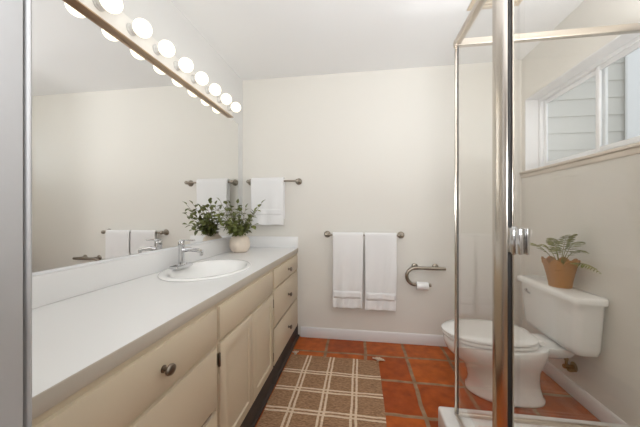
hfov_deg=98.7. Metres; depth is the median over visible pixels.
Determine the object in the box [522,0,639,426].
wall
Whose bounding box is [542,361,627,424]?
baseboard
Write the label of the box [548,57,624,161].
window
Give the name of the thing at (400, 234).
towel bar
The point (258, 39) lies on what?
ceiling
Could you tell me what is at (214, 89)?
bulb
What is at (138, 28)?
bulb
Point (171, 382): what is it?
drawer
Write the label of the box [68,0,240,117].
vanity light
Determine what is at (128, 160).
mirror
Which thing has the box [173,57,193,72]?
bulb
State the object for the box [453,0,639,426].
shower enclosure
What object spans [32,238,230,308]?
backsplash
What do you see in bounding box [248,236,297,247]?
backsplash
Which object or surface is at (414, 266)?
paper holder
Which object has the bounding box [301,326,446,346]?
baseboard
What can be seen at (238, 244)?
vase
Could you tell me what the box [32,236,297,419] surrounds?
countertop
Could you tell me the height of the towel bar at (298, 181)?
0.062 m
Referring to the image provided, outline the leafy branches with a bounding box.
[211,198,265,236]
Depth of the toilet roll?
2.33 m
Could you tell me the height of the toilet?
0.698 m
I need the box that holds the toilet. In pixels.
[441,275,608,407]
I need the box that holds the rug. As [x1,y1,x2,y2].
[256,351,386,426]
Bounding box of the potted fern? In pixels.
[531,234,599,288]
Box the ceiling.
[171,0,583,80]
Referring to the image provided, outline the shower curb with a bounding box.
[438,406,637,426]
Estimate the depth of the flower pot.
1.68 m
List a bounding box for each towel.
[251,177,284,225]
[333,232,362,308]
[365,232,396,310]
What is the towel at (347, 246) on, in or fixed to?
hanging from the towel bar at (400, 234)
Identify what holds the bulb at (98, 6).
attached to the vanity light
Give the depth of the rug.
1.74 m
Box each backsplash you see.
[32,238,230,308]
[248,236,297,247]
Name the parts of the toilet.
lid, seat, bowl, tank, tank lid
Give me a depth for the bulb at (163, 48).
1.48 m
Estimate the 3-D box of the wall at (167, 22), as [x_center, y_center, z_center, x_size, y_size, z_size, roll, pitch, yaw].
[-0.972,-0.059,1.582,0.120,2.440,2.444,0,0,8]
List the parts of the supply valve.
handle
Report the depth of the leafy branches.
2.21 m
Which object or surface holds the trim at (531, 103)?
attached to the wall at (598, 202)
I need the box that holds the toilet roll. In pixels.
[416,282,428,289]
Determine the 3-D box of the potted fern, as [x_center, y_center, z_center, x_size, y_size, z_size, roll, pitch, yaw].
[1.468,0.295,1.674,0.248,0.333,0.384,0,0,8]
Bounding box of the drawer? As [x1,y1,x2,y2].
[32,305,216,426]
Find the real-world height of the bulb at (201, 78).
0.082 m
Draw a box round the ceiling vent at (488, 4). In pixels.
[467,0,522,10]
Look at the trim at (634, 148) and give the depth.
1.61 m
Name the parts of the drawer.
knob, drawer, drawer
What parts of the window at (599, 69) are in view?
sash, sash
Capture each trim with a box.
[0,0,31,426]
[520,142,639,177]
[525,22,639,170]
[625,48,639,139]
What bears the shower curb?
on the floor
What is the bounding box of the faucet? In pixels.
[169,239,202,269]
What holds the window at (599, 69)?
in the wall at (598, 202)
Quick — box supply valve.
[562,358,577,371]
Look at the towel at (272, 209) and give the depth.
2.52 m
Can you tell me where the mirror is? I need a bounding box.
[32,0,238,275]
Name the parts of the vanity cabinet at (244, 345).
door, drawer, door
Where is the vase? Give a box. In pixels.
[229,233,249,252]
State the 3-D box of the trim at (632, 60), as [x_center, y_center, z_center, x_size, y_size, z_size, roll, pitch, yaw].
[2.975,-0.589,2.610,0.120,3.900,0.026,0,0,8]
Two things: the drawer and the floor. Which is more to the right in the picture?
the floor
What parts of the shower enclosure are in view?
corner post, rail, rail, door post, rail, rail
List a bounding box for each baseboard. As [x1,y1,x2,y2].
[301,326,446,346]
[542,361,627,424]
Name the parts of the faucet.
plate, spout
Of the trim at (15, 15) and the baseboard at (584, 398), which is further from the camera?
the baseboard at (584, 398)
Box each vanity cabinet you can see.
[215,269,274,426]
[272,253,299,384]
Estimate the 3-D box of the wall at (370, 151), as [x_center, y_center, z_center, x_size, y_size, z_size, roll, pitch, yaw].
[0.547,-0.059,2.531,2.605,2.440,0.120,0,0,8]
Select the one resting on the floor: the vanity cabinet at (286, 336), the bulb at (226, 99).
the vanity cabinet at (286, 336)
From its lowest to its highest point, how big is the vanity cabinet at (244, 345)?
0.788 m
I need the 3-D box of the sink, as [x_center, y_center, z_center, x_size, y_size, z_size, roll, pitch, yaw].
[-0.651,0.392,1.608,0.456,0.144,0.601,0,0,8]
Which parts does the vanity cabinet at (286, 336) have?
drawer, drawer, drawer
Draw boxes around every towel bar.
[246,178,301,185]
[324,231,403,237]
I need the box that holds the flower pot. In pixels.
[541,256,580,288]
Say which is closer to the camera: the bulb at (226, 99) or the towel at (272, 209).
the bulb at (226, 99)
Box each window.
[538,35,639,167]
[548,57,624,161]
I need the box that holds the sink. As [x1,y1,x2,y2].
[157,259,250,281]
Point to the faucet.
(181, 264)
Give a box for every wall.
[122,0,242,222]
[243,60,521,335]
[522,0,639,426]
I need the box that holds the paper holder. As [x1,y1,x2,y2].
[405,263,445,286]
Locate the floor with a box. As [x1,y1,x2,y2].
[255,336,600,426]
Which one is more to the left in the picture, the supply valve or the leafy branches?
the leafy branches

